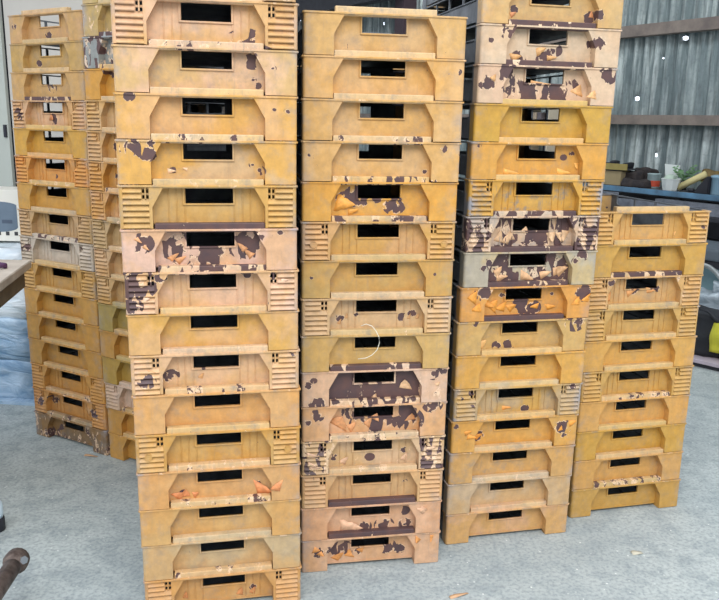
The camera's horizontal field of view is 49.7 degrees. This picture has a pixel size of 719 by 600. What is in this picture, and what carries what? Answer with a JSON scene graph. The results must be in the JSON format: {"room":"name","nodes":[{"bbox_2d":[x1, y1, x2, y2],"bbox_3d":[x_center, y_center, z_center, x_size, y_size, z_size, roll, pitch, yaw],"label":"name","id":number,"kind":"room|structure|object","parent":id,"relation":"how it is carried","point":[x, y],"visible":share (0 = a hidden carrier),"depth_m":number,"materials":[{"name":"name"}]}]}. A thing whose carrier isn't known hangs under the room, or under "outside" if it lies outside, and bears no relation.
{"room":"storage shed","nodes":[
{"label":"storage shed","id":0,"kind":"room"},
{"bbox_2d":[3,0,224,188],"bbox_3d":[-1.341,-1.143,4.511,2.047,3.400,0.060,8,15,29],"label":"wall","id":1,"kind":"structure","parent":0,"point":[10,7],"depth_m":4.76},
{"bbox_2d":[0,0,15,186],"bbox_3d":[-2.950,-1.385,5.405,1.578,3.390,0.062,8,15,29],"label":"door","id":2,"kind":"structure","parent":1,"relation":"in","point":[7,172],"depth_m":5.06,"materials":[{"name":"metal"}]},
{"bbox_2d":[1,0,16,186],"bbox_3d":[-2.234,-1.281,5.037,0.044,3.400,0.060,8,15,29],"label":"trim","id":3,"kind":"structure","parent":1,"relation":"attached to","point":[1,0],"depth_m":5.00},
{"bbox_2d":[135,0,295,21],"bbox_3d":[-0.505,-0.998,2.503,0.526,0.148,0.727,-2,13,-11],"label":"plastic crate","id":4,"kind":"object","parent":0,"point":[189,11],"visible":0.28,"depth_m":2.53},
{"bbox_2d":[0,227,718,599],"bbox_3d":[1.507,-0.362,9.146,21.000,0.100,26.000,1,13,0],"label":"floor","id":5,"kind":"structure","parent":0,"point":[76,516],"depth_m":3.04,"materials":[{"name":"concrete"}]},
{"bbox_2d":[0,547,29,599],"bbox_3d":[-1.140,0.983,2.413,0.088,0.206,0.581,-1,13,-8],"label":"pipe arm","id":6,"kind":"object","parent":5,"relation":"on","point":[16,560],"visible":1,"depth_m":2.59,"materials":[{"name":"metal"}]},
{"bbox_2d":[0,259,30,307],"bbox_3d":[-2.033,0.396,3.120,1.449,1.000,0.885,1,13,0],"label":"workbench","id":7,"kind":"object","parent":5,"relation":"on","point":[12,278],"visible":1,"depth_m":3.21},
{"bbox_2d":[0,241,36,405],"bbox_3d":[-2.448,0.085,4.644,1.344,0.907,0.494,2,13,6],"label":"pile","id":8,"kind":"object","parent":5,"relation":"on","point":[16,381],"visible":0.2,"depth_m":4.43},
{"bbox_2d":[0,186,30,240],"bbox_3d":[-2.177,-0.510,4.539,0.500,0.293,0.222,2,13,3],"label":"carton","id":9,"kind":"object","parent":8,"relation":"on","point":[9,214],"visible":0.62,"depth_m":4.42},
{"bbox_2d":[0,202,17,231],"bbox_3d":[-2.080,-0.476,4.430,0.260,0.175,0.002,2,13,3],"label":"picture","id":10,"kind":"object","parent":9,"relation":"on","point":[8,210],"depth_m":4.42},
{"bbox_2d":[34,410,109,455],"bbox_3d":[-1.284,0.594,4.218,0.526,0.148,0.727,8,15,29],"label":"plastic crate","id":11,"kind":"object","parent":5,"relation":"on","point":[51,423],"visible":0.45,"depth_m":3.94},
{"bbox_2d":[32,385,108,429],"bbox_3d":[-1.283,0.466,4.196,0.526,0.148,0.727,8,15,28],"label":"plastic crate","id":12,"kind":"object","parent":11,"relation":"on","point":[61,400],"visible":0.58,"depth_m":3.92,"materials":[{"name":"paint"}]},
{"bbox_2d":[30,361,105,403],"bbox_3d":[-1.285,0.337,4.173,0.526,0.148,0.727,8,15,28],"label":"plastic crate","id":13,"kind":"object","parent":12,"relation":"on","point":[74,379],"visible":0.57,"depth_m":3.90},
{"bbox_2d":[28,336,102,378],"bbox_3d":[-1.287,0.209,4.149,0.526,0.148,0.727,8,15,28],"label":"plastic crate","id":14,"kind":"object","parent":13,"relation":"on","point":[74,354],"visible":0.38,"depth_m":3.88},
{"bbox_2d":[25,310,100,351],"bbox_3d":[-1.289,0.082,4.124,0.526,0.148,0.727,8,15,29],"label":"plastic crate","id":15,"kind":"object","parent":14,"relation":"on","point":[45,323],"visible":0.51,"depth_m":3.85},
{"bbox_2d":[24,285,98,325],"bbox_3d":[-1.289,-0.046,4.100,0.526,0.148,0.727,8,15,29],"label":"plastic crate","id":16,"kind":"object","parent":15,"relation":"on","point":[45,298],"visible":0.42,"depth_m":3.83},
{"bbox_2d":[24,259,97,298],"bbox_3d":[-1.288,-0.174,4.076,0.526,0.148,0.727,8,15,29],"label":"plastic crate","id":17,"kind":"object","parent":16,"relation":"on","point":[61,275],"visible":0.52,"depth_m":3.80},
{"bbox_2d":[19,233,94,271],"bbox_3d":[-1.289,-0.302,4.053,0.526,0.148,0.727,8,15,29],"label":"plastic crate","id":18,"kind":"object","parent":17,"relation":"on","point":[63,249],"visible":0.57,"depth_m":3.79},
{"bbox_2d":[17,206,92,243],"bbox_3d":[-1.287,-0.430,4.030,0.526,0.148,0.727,8,15,29],"label":"plastic crate","id":19,"kind":"object","parent":18,"relation":"on","point":[45,220],"visible":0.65,"depth_m":3.77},
{"bbox_2d":[16,179,91,215],"bbox_3d":[-1.284,-0.558,4.006,0.526,0.148,0.727,9,15,29],"label":"plastic crate","id":20,"kind":"object","parent":19,"relation":"on","point":[66,195],"visible":0.44,"depth_m":3.75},
{"bbox_2d":[14,152,92,187],"bbox_3d":[-1.283,-0.686,3.982,0.526,0.148,0.727,9,15,30],"label":"plastic crate","id":21,"kind":"object","parent":20,"relation":"on","point":[33,165],"visible":0.52,"depth_m":3.72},
{"bbox_2d":[12,125,96,158],"bbox_3d":[-1.279,-0.814,3.959,0.526,0.148,0.727,9,15,30],"label":"plastic crate","id":22,"kind":"object","parent":21,"relation":"on","point":[32,138],"visible":0.41,"depth_m":3.69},
{"bbox_2d":[11,97,189,129],"bbox_3d":[-1.277,-0.943,3.938,0.526,0.148,0.727,9,15,30],"label":"plastic crate","id":23,"kind":"object","parent":22,"relation":"on","point":[29,111],"visible":0.55,"depth_m":3.67,"materials":[{"name":"paint"}]},
{"bbox_2d":[10,67,194,104],"bbox_3d":[-1.272,-1.070,3.913,0.526,0.148,0.727,9,15,30],"label":"plastic crate","id":24,"kind":"object","parent":23,"relation":"on","point":[29,82],"visible":0.48,"depth_m":3.65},
{"bbox_2d":[9,37,85,71],"bbox_3d":[-1.265,-1.198,3.888,0.526,0.148,0.727,9,15,30],"label":"plastic crate","id":25,"kind":"object","parent":24,"relation":"on","point":[28,54],"visible":0.36,"depth_m":3.62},
{"bbox_2d":[7,7,83,46],"bbox_3d":[-1.262,-1.326,3.867,0.526,0.148,0.727,9,15,30],"label":"plastic crate","id":26,"kind":"object","parent":25,"relation":"on","point":[27,25],"visible":0.37,"depth_m":3.60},
{"bbox_2d":[108,431,135,460],"bbox_3d":[-0.815,0.662,3.959,0.526,0.148,0.727,8,15,29],"label":"plastic crate","id":27,"kind":"object","parent":5,"relation":"on","point":[123,447],"visible":0.16,"depth_m":3.75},
{"bbox_2d":[107,406,134,435],"bbox_3d":[-0.812,0.536,3.926,0.526,0.148,0.727,8,15,29],"label":"plastic crate","id":28,"kind":"object","parent":27,"relation":"on","point":[119,422],"visible":0.17,"depth_m":3.72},
{"bbox_2d":[104,380,132,410],"bbox_3d":[-0.813,0.411,3.893,0.526,0.148,0.727,8,15,29],"label":"plastic crate","id":29,"kind":"object","parent":28,"relation":"on","point":[117,396],"visible":0.2,"depth_m":3.69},
{"bbox_2d":[101,354,130,384],"bbox_3d":[-0.816,0.285,3.860,0.526,0.148,0.727,8,15,29],"label":"plastic crate","id":30,"kind":"object","parent":29,"relation":"on","point":[116,370],"visible":0.18,"depth_m":3.65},
{"bbox_2d":[99,328,128,358],"bbox_3d":[-0.816,0.159,3.826,0.526,0.148,0.727,8,15,29],"label":"plastic crate","id":31,"kind":"object","parent":30,"relation":"on","point":[115,343],"visible":0.13,"depth_m":3.62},
{"bbox_2d":[97,301,127,331],"bbox_3d":[-0.813,0.034,3.793,0.526,0.148,0.727,8,15,29],"label":"plastic crate","id":32,"kind":"object","parent":31,"relation":"on","point":[113,316],"visible":0.12,"depth_m":3.59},
{"bbox_2d":[95,273,125,304],"bbox_3d":[-0.809,-0.092,3.760,0.526,0.148,0.727,8,15,29],"label":"plastic crate","id":33,"kind":"object","parent":32,"relation":"on","point":[109,290],"visible":0.17,"depth_m":3.55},
{"bbox_2d":[93,245,131,277],"bbox_3d":[-0.809,-0.218,3.726,0.526,0.148,0.727,8,15,29],"label":"plastic crate","id":34,"kind":"object","parent":33,"relation":"on","point":[109,261],"visible":0.22,"depth_m":3.52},
{"bbox_2d":[91,216,121,248],"bbox_3d":[-0.807,-0.344,3.693,0.526,0.148,0.727,8,15,29],"label":"plastic crate","id":35,"kind":"object","parent":34,"relation":"on","point":[107,233],"visible":0.23,"depth_m":3.49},
{"bbox_2d":[89,187,119,220],"bbox_3d":[-0.803,-0.469,3.660,0.526,0.148,0.727,8,15,29],"label":"plastic crate","id":36,"kind":"object","parent":35,"relation":"on","point":[104,204],"visible":0.22,"depth_m":3.45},
{"bbox_2d":[87,157,133,190],"bbox_3d":[-0.801,-0.595,3.627,0.526,0.148,0.727,8,15,29],"label":"plastic crate","id":37,"kind":"object","parent":36,"relation":"on","point":[103,174],"visible":0.24,"depth_m":3.42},
{"bbox_2d":[85,127,276,160],"bbox_3d":[-0.796,-0.721,3.594,0.526,0.148,0.727,8,15,29],"label":"plastic crate","id":38,"kind":"object","parent":37,"relation":"on","point":[100,144],"visible":0.26,"depth_m":3.38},
{"bbox_2d":[84,96,224,130],"bbox_3d":[-0.789,-0.847,3.561,0.526,0.148,0.727,8,15,29],"label":"plastic crate","id":39,"kind":"object","parent":38,"relation":"on","point":[99,113],"visible":0.3,"depth_m":3.36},
{"bbox_2d":[83,64,208,104],"bbox_3d":[-0.783,-0.972,3.528,0.526,0.148,0.727,8,15,29],"label":"plastic crate","id":40,"kind":"object","parent":39,"relation":"on","point":[98,82],"visible":0.23,"depth_m":3.32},
{"bbox_2d":[82,31,223,68],"bbox_3d":[-0.776,-1.098,3.495,0.526,0.148,0.727,8,15,29],"label":"plastic crate","id":41,"kind":"object","parent":40,"relation":"on","point":[98,50],"visible":0.2,"depth_m":3.29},
{"bbox_2d":[81,0,111,36],"bbox_3d":[-0.769,-1.224,3.462,0.526,0.148,0.727,8,15,29],"label":"plastic crate","id":42,"kind":"object","parent":41,"relation":"on","point":[96,16],"visible":0.12,"depth_m":3.26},
{"bbox_2d":[143,561,301,599],"bbox_3d":[-0.529,0.896,2.966,0.526,0.148,0.727,-2,13,-12],"label":"plastic crate","id":43,"kind":"object","parent":5,"relation":"on","point":[256,579],"visible":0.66,"depth_m":2.65,"materials":[{"name":"paint"}]},
{"bbox_2d":[141,527,301,580],"bbox_3d":[-0.527,0.770,2.936,0.526,0.148,0.727,-2,13,-12],"label":"plastic crate","id":44,"kind":"object","parent":43,"relation":"on","point":[240,546],"visible":0.44,"depth_m":2.61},
{"bbox_2d":[138,493,300,546],"bbox_3d":[-0.524,0.645,2.900,0.526,0.148,0.727,-2,13,-11],"label":"plastic crate","id":45,"kind":"object","parent":44,"relation":"on","point":[245,511],"visible":0.41,"depth_m":2.58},
{"bbox_2d":[136,457,300,510],"bbox_3d":[-0.521,0.520,2.865,0.526,0.148,0.731,-2,13,-11],"label":"plastic crate","id":46,"kind":"object","parent":45,"relation":"on","point":[187,480],"visible":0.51,"depth_m":2.54,"materials":[{"name":"paint"}]},
{"bbox_2d":[134,420,300,473],"bbox_3d":[-0.519,0.393,2.835,0.526,0.148,0.728,-2,13,-11],"label":"plastic crate","id":47,"kind":"object","parent":46,"relation":"on","point":[249,439],"visible":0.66,"depth_m":2.51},
{"bbox_2d":[131,382,300,434],"bbox_3d":[-0.518,0.266,2.807,0.526,0.148,0.727,-2,13,-11],"label":"plastic crate","id":48,"kind":"object","parent":47,"relation":"on","point":[223,403],"visible":0.48,"depth_m":2.48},
{"bbox_2d":[129,343,299,395],"bbox_3d":[-0.518,0.140,2.778,0.526,0.148,0.728,-2,13,-11],"label":"plastic crate","id":49,"kind":"object","parent":48,"relation":"on","point":[240,363],"visible":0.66,"depth_m":2.46,"materials":[{"name":"paint"}]},
{"bbox_2d":[126,304,298,355],"bbox_3d":[-0.518,0.013,2.748,0.526,0.148,0.727,-2,13,-11],"label":"plastic crate","id":50,"kind":"object","parent":49,"relation":"on","point":[207,325],"visible":0.54,"depth_m":2.43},
{"bbox_2d":[123,263,298,314],"bbox_3d":[-0.515,-0.112,2.712,0.526,0.148,0.730,-1,13,-11],"label":"plastic crate","id":51,"kind":"object","parent":50,"relation":"on","point":[206,284],"visible":0.7,"depth_m":2.39,"materials":[{"name":"paint"}]},
{"bbox_2d":[119,222,297,271],"bbox_3d":[-0.515,-0.238,2.681,0.526,0.148,0.729,-1,13,-11],"label":"plastic crate","id":52,"kind":"object","parent":51,"relation":"on","point":[168,243],"visible":0.7,"depth_m":2.36,"materials":[{"name":"paint"}]},
{"bbox_2d":[117,178,297,228],"bbox_3d":[-0.515,-0.365,2.653,0.526,0.148,0.727,-2,13,-11],"label":"plastic crate","id":53,"kind":"object","parent":52,"relation":"on","point":[141,206],"visible":0.8,"depth_m":2.34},
{"bbox_2d":[114,133,297,184],"bbox_3d":[-0.513,-0.492,2.625,0.526,0.148,0.727,-2,13,-11],"label":"plastic crate","id":54,"kind":"object","parent":53,"relation":"on","point":[166,155],"visible":0.86,"depth_m":2.30,"materials":[{"name":"paint"}]},
{"bbox_2d":[113,87,297,140],"bbox_3d":[-0.512,-0.620,2.600,0.526,0.148,0.727,-2,13,-11],"label":"plastic crate","id":55,"kind":"object","parent":54,"relation":"on","point":[163,109],"visible":0.98,"depth_m":2.28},
{"bbox_2d":[111,39,298,95],"bbox_3d":[-0.509,-0.747,2.573,0.526,0.148,0.727,-2,13,-12],"label":"plastic crate","id":56,"kind":"object","parent":55,"relation":"on","point":[137,68],"visible":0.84,"depth_m":2.25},
{"bbox_2d":[110,0,298,60],"bbox_3d":[-0.505,-0.873,2.540,0.526,0.148,0.727,-2,13,-11],"label":"plastic crate","id":57,"kind":"object","parent":56,"relation":"on","point":[250,22],"visible":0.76,"depth_m":2.23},
{"bbox_2d":[300,525,440,571],"bbox_3d":[-0.015,0.847,3.225,0.526,0.148,0.730,-1,13,-10],"label":"plastic crate","id":58,"kind":"object","parent":5,"relation":"on","point":[342,546],"visible":0.43,"depth_m":2.90,"materials":[{"name":"paint"}]},
{"bbox_2d":[300,494,441,540],"bbox_3d":[-0.012,0.721,3.190,0.526,0.148,0.730,-1,13,-9],"label":"plastic crate","id":59,"kind":"object","parent":58,"relation":"on","point":[398,510],"visible":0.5,"depth_m":2.87,"materials":[{"name":"paint"}]},
{"bbox_2d":[300,462,443,508],"bbox_3d":[-0.008,0.595,3.159,0.526,0.148,0.727,-1,13,-9],"label":"plastic crate","id":60,"kind":"object","parent":59,"relation":"on","point":[358,481],"visible":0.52,"depth_m":2.83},
{"bbox_2d":[300,429,445,475],"bbox_3d":[-0.006,0.469,3.126,0.526,0.148,0.733,-1,13,-9],"label":"plastic crate","id":61,"kind":"object","parent":60,"relation":"on","point":[390,446],"visible":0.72,"depth_m":2.81,"materials":[{"name":"paint"}]},
{"bbox_2d":[299,392,447,441],"bbox_3d":[-0.004,0.343,3.097,0.526,0.148,0.727,-1,13,-10],"label":"plastic crate","id":62,"kind":"object","parent":61,"relation":"on","point":[346,415],"visible":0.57,"depth_m":2.77,"materials":[{"name":"paint"}]},
{"bbox_2d":[299,358,448,406],"bbox_3d":[0.000,0.217,3.061,0.526,0.148,0.729,-1,13,-9],"label":"plastic crate","id":63,"kind":"object","parent":62,"relation":"on","point":[391,379],"visible":0.55,"depth_m":2.74,"materials":[{"name":"paint"}]},
{"bbox_2d":[298,320,450,371],"bbox_3d":[0.004,0.092,3.025,0.526,0.148,0.727,-1,13,-9],"label":"plastic crate","id":64,"kind":"object","parent":63,"relation":"on","point":[397,344],"visible":0.48,"depth_m":2.70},
{"bbox_2d":[298,286,452,335],"bbox_3d":[0.006,-0.034,2.994,0.526,0.148,0.727,-1,13,-9],"label":"plastic crate","id":65,"kind":"object","parent":64,"relation":"on","point":[378,309],"visible":0.66,"depth_m":2.67,"materials":[{"name":"paint"}]},
{"bbox_2d":[292,247,454,297],"bbox_3d":[0.006,-0.160,2.964,0.526,0.148,0.727,-1,13,-9],"label":"plastic crate","id":66,"kind":"object","parent":65,"relation":"on","point":[389,271],"visible":0.51,"depth_m":2.64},
{"bbox_2d":[289,210,456,259],"bbox_3d":[0.010,-0.286,2.930,0.526,0.148,0.728,-1,13,-9],"label":"plastic crate","id":67,"kind":"object","parent":66,"relation":"on","point":[345,234],"visible":0.8,"depth_m":2.61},
{"bbox_2d":[296,172,458,221],"bbox_3d":[0.012,-0.412,2.898,0.526,0.148,0.727,-1,13,-9],"label":"plastic crate","id":68,"kind":"object","parent":67,"relation":"on","point":[344,195],"visible":0.76,"depth_m":2.58,"materials":[{"name":"paint"}]},
{"bbox_2d":[296,135,460,181],"bbox_3d":[0.018,-0.537,2.862,0.526,0.148,0.727,-1,13,-9],"label":"plastic crate","id":69,"kind":"object","parent":68,"relation":"on","point":[316,160],"visible":0.83,"depth_m":2.54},
{"bbox_2d":[297,93,463,141],"bbox_3d":[0.024,-0.662,2.826,0.526,0.148,0.727,-1,13,-9],"label":"plastic crate","id":70,"kind":"object","parent":69,"relation":"on","point":[419,115],"visible":0.86,"depth_m":2.50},
{"bbox_2d":[288,50,465,104],"bbox_3d":[0.025,-0.789,2.796,0.526,0.148,0.727,-1,13,-9],"label":"plastic crate","id":71,"kind":"object","parent":70,"relation":"on","point":[318,76],"visible":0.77,"depth_m":2.47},
{"bbox_2d":[297,6,467,71],"bbox_3d":[0.024,-0.916,2.771,0.526,0.148,0.727,-1,13,-10],"label":"plastic crate","id":72,"kind":"object","parent":71,"relation":"on","point":[321,32],"visible":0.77,"depth_m":2.45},
{"bbox_2d":[440,499,568,543],"bbox_3d":[0.515,0.806,3.443,0.526,0.148,0.727,-2,13,-13],"label":"plastic crate","id":73,"kind":"object","parent":5,"relation":"on","point":[492,518],"visible":0.41,"depth_m":3.12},
{"bbox_2d":[441,470,571,514],"bbox_3d":[0.518,0.681,3.409,0.526,0.148,0.727,-2,13,-12],"label":"plastic crate","id":74,"kind":"object","parent":73,"relation":"on","point":[536,484],"visible":0.4,"depth_m":3.09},
{"bbox_2d":[443,440,575,483],"bbox_3d":[0.524,0.555,3.376,0.526,0.148,0.727,-2,13,-12],"label":"plastic crate","id":75,"kind":"object","parent":74,"relation":"on","point":[459,468],"visible":0.45,"depth_m":3.06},
{"bbox_2d":[444,409,578,452],"bbox_3d":[0.529,0.429,3.345,0.526,0.148,0.730,-2,13,-12],"label":"plastic crate","id":76,"kind":"object","parent":75,"relation":"on","point":[544,424],"visible":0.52,"depth_m":3.02,"materials":[{"name":"paint"}]},
{"bbox_2d":[446,378,582,421],"bbox_3d":[0.535,0.302,3.314,0.526,0.148,0.727,-2,13,-12],"label":"plastic crate","id":77,"kind":"object","parent":76,"relation":"on","point":[540,393],"visible":0.52,"depth_m":3.00,"materials":[{"name":"paint"}]},
{"bbox_2d":[447,346,585,388],"bbox_3d":[0.540,0.177,3.282,0.526,0.148,0.727,-2,13,-12],"label":"plastic crate","id":78,"kind":"object","parent":77,"relation":"on","point":[496,364],"visible":0.49,"depth_m":2.96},
{"bbox_2d":[449,313,587,355],"bbox_3d":[0.538,0.050,3.254,0.526,0.148,0.727,-2,13,-12],"label":"plastic crate","id":79,"kind":"object","parent":78,"relation":"on","point":[537,329],"visible":0.47,"depth_m":2.94,"materials":[{"name":"paint"}]},
{"bbox_2d":[451,278,592,321],"bbox_3d":[0.545,-0.076,3.221,0.526,0.148,0.732,-2,13,-12],"label":"plastic crate","id":80,"kind":"object","parent":79,"relation":"on","point":[470,304],"visible":0.61,"depth_m":2.91,"materials":[{"name":"paint"}]},
{"bbox_2d":[452,244,597,287],"bbox_3d":[0.556,-0.202,3.191,0.526,0.148,0.727,-2,13,-12],"label":"plastic crate","id":81,"kind":"object","parent":80,"relation":"on","point":[502,263],"visible":0.61,"depth_m":2.87,"materials":[{"name":"paint"}]},
{"bbox_2d":[454,210,600,251],"bbox_3d":[0.559,-0.329,3.162,0.526,0.148,0.727,-2,13,-12],"label":"plastic crate","id":82,"kind":"object","parent":81,"relation":"on","point":[524,227],"visible":0.67,"depth_m":2.84,"materials":[{"name":"paint"}]},
{"bbox_2d":[456,174,604,215],"bbox_3d":[0.563,-0.455,3.131,0.526,0.148,0.727,-2,13,-12],"label":"plastic crate","id":83,"kind":"object","parent":82,"relation":"on","point":[507,192],"visible":0.71,"depth_m":2.82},
{"bbox_2d":[459,137,608,179],"bbox_3d":[0.568,-0.581,3.099,0.526,0.148,0.727,-2,13,-12],"label":"plastic crate","id":84,"kind":"object","parent":83,"relation":"on","point":[510,155],"visible":0.76,"depth_m":2.78,"materials":[{"name":"paint"}]},
{"bbox_2d":[461,99,612,142],"bbox_3d":[0.572,-0.708,3.069,0.526,0.148,0.727,-2,13,-12],"label":"plastic crate","id":85,"kind":"object","parent":84,"relation":"on","point":[485,122],"visible":0.66,"depth_m":2.75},
{"bbox_2d":[452,59,617,107],"bbox_3d":[0.579,-0.834,3.037,0.526,0.148,0.730,-2,13,-12],"label":"plastic crate","id":86,"kind":"object","parent":85,"relation":"on","point":[488,83],"visible":0.71,"depth_m":2.72,"materials":[{"name":"paint"}]},
{"bbox_2d":[464,19,621,77],"bbox_3d":[0.584,-0.960,3.008,0.526,0.148,0.727,-2,13,-12],"label":"plastic crate","id":87,"kind":"object","parent":86,"relation":"on","point":[492,43],"visible":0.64,"depth_m":2.69,"materials":[{"name":"paint"}]},
{"bbox_2d":[424,0,623,43],"bbox_3d":[0.586,-1.086,2.976,0.526,0.148,0.727,-2,13,-12],"label":"plastic crate","id":88,"kind":"object","parent":87,"relation":"on","point":[607,14],"visible":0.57,"depth_m":2.68,"materials":[{"name":"paint"}]},
{"bbox_2d":[422,0,568,10],"bbox_3d":[0.592,-1.212,2.944,0.526,0.148,0.727,-2,13,-12],"label":"plastic crate","id":89,"kind":"object","parent":88,"relation":"on","point":[454,3],"visible":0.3,"depth_m":3.10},
{"bbox_2d":[485,108,558,182],"bbox_3d":[2.184,-1.679,10.236,0.400,2.000,1.080,-7,15,-33],"label":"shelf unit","id":90,"kind":"object","parent":5,"relation":"on","point":[552,114],"visible":0.02,"depth_m":9.63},
{"bbox_2d":[567,475,680,517],"bbox_3d":[1.060,0.764,3.672,0.526,0.148,0.727,-2,13,-14],"label":"plastic crate","id":91,"kind":"object","parent":5,"relation":"on","point":[612,493],"visible":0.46,"depth_m":3.36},
{"bbox_2d":[570,447,683,489],"bbox_3d":[1.058,0.637,3.642,0.526,0.148,0.727,-2,13,-14],"label":"plastic crate","id":92,"kind":"object","parent":91,"relation":"on","point":[644,461],"visible":0.34,"depth_m":3.33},
{"bbox_2d":[573,419,686,460],"bbox_3d":[1.058,0.511,3.611,0.526,0.148,0.727,-2,13,-14],"label":"plastic crate","id":93,"kind":"object","parent":92,"relation":"on","point":[619,436],"visible":0.44,"depth_m":3.30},
{"bbox_2d":[576,390,690,431],"bbox_3d":[1.061,0.385,3.579,0.526,0.148,0.727,-2,13,-14],"label":"plastic crate","id":94,"kind":"object","parent":93,"relation":"on","point":[649,405],"visible":0.38,"depth_m":3.27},
{"bbox_2d":[580,361,693,402],"bbox_3d":[1.063,0.259,3.548,0.526,0.148,0.727,-2,13,-14],"label":"plastic crate","id":95,"kind":"object","parent":94,"relation":"on","point":[661,375],"visible":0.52,"depth_m":3.24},
{"bbox_2d":[573,331,696,371],"bbox_3d":[1.062,0.133,3.514,0.526,0.148,0.727,-2,13,-14],"label":"plastic crate","id":96,"kind":"object","parent":95,"relation":"on","point":[652,346],"visible":0.46,"depth_m":3.20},
{"bbox_2d":[585,301,699,340],"bbox_3d":[1.060,0.006,3.483,0.526,0.148,0.727,-2,13,-14],"label":"plastic crate","id":97,"kind":"object","parent":96,"relation":"on","point":[661,316],"visible":0.5,"depth_m":3.17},
{"bbox_2d":[568,270,703,309],"bbox_3d":[1.060,-0.120,3.451,0.526,0.148,0.727,-2,13,-14],"label":"plastic crate","id":98,"kind":"object","parent":97,"relation":"on","point":[659,285],"visible":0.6,"depth_m":3.14,"materials":[{"name":"paint"}]},
{"bbox_2d":[575,238,707,277],"bbox_3d":[1.064,-0.245,3.419,0.526,0.148,0.727,-2,13,-14],"label":"plastic crate","id":99,"kind":"object","parent":98,"relation":"on","point":[624,255],"visible":0.4,"depth_m":3.11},
{"bbox_2d":[576,194,710,244],"bbox_3d":[1.063,-0.372,3.388,0.526,0.148,0.727,-2,13,-14],"label":"plastic crate","id":100,"kind":"object","parent":99,"relation":"on","point":[616,222],"visible":0.66,"depth_m":3.09,"materials":[{"name":"paint"}]},
{"bbox_2d":[582,183,718,241],"bbox_3d":[3.779,-0.627,8.115,0.630,0.962,3.420,-7,15,-33],"label":"workbench","id":101,"kind":"object","parent":5,"relation":"on","point":[651,194],"visible":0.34,"depth_m":8.46,"materials":[{"name":"metal"}]},
{"bbox_2d":[602,169,629,184],"bbox_3d":[3.004,-1.454,9.157,0.220,0.175,0.320,-9,17,-38],"label":"cardboard box","id":102,"kind":"object","parent":101,"relation":"on","point":[612,177],"visible":0.56,"depth_m":9.04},
{"bbox_2d":[606,160,636,170],"bbox_3d":[3.010,-1.590,9.114,0.270,0.105,0.460,-9,17,-38],"label":"wooden tray","id":103,"kind":"object","parent":102,"relation":"on","point":[614,164],"visible":0.77,"depth_m":8.97,"materials":[{"name":"wood"}]},
{"bbox_2d":[621,178,650,187],"bbox_3d":[3.139,-1.324,8.774,0.213,0.099,0.337,-7,15,-33],"label":"heap","id":104,"kind":"object","parent":101,"relation":"on","point":[626,182],"visible":0.95,"depth_m":8.68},
{"bbox_2d":[661,174,680,190],"bbox_3d":[3.357,-1.267,8.370,0.194,0.176,0.194,-1,13,-11],"label":"plastic tub","id":105,"kind":"object","parent":101,"relation":"on","point":[670,182],"visible":0.99,"depth_m":8.31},
{"bbox_2d":[686,176,711,194],"bbox_3d":[3.543,-1.199,8.068,0.090,0.186,0.250,-7,15,-33],"label":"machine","id":106,"kind":"object","parent":101,"relation":"on","point":[704,187],"visible":0.98,"depth_m":7.99,"materials":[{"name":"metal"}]},
{"bbox_2d":[684,240,718,290],"bbox_3d":[3.129,-0.078,6.350,0.630,0.660,1.250,-7,15,-33],"label":"machine","id":107,"kind":"object","parent":5,"relation":"on","point":[711,264],"visible":0.19,"depth_m":6.35,"materials":[{"name":"metal"}]},
{"bbox_2d":[692,214,718,222],"bbox_3d":[3.191,-0.402,7.359,0.500,0.840,3.500,-7,15,-33],"label":"rack","id":108,"kind":"object","parent":5,"relation":"on","point":[711,219],"visible":0.02,"depth_m":6.91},
{"bbox_2d":[618,198,718,216],"bbox_3d":[3.332,-0.743,6.818,0.071,0.070,2.600,-8,16,-33],"label":"channel","id":109,"kind":"object","parent":108,"relation":"on","point":[714,212],"visible":0.36,"depth_m":7.50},
{"bbox_2d":[655,198,718,208],"bbox_3d":[3.548,-0.734,6.751,0.070,0.090,2.250,-7,15,-32],"label":"channel","id":110,"kind":"object","parent":108,"relation":"on","point":[658,199],"visible":0.43,"depth_m":7.36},
{"bbox_2d":[693,354,718,371],"bbox_3d":[3.011,0.430,5.484,1.100,0.055,1.900,-11,18,-43],"label":"board","id":111,"kind":"object","parent":5,"relation":"on","point":[708,362],"visible":0.02,"depth_m":5.37,"materials":[{"name":"wood"}]},
{"bbox_2d":[681,305,718,356],"bbox_3d":[2.503,0.199,5.494,0.340,0.372,0.690,-11,18,-43],"label":"tool bag","id":112,"kind":"object","parent":111,"relation":"on","point":[707,327],"visible":0.44,"depth_m":5.41,"materials":[{"name":"black fabric"}]},
{"bbox_2d":[699,280,718,308],"bbox_3d":[2.688,0.076,5.867,0.367,0.449,0.616,-11,18,-43],"label":"plastic sack","id":113,"kind":"object","parent":111,"relation":"on","point":[708,298],"visible":0.17,"depth_m":5.77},
{"bbox_2d":[297,0,718,209],"bbox_3d":[0.534,-3.772,13.397,0.092,4.600,17.192,-7,15,-33],"label":"wall","id":114,"kind":"structure","parent":0,"point":[686,81],"depth_m":9.02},
{"bbox_2d":[296,0,390,16],"bbox_3d":[-1.498,-5.718,15.015,0.220,0.600,7.563,-7,15,-33],"label":"trim","id":115,"kind":"structure","parent":114,"relation":"attached to","point":[317,5],"depth_m":13.48,"materials":[{"name":"metal"}]},
{"bbox_2d":[394,0,416,104],"bbox_3d":[0.716,-3.585,12.598,0.250,4.600,0.240,-7,15,-33],"label":"trim","id":116,"kind":"structure","parent":114,"relation":"attached to","point":[400,24],"depth_m":12.29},
{"bbox_2d":[360,114,718,125],"bbox_3d":[0.443,-3.175,13.475,0.131,0.110,17.200,-7,15,-33],"label":"trim","id":117,"kind":"structure","parent":114,"relation":"attached to","point":[702,120],"depth_m":8.87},
{"bbox_2d":[540,16,718,44],"bbox_3d":[0.461,-4.160,13.248,0.131,0.130,17.200,-7,15,-33],"label":"trim","id":118,"kind":"structure","parent":114,"relation":"attached to","point":[705,24],"depth_m":8.70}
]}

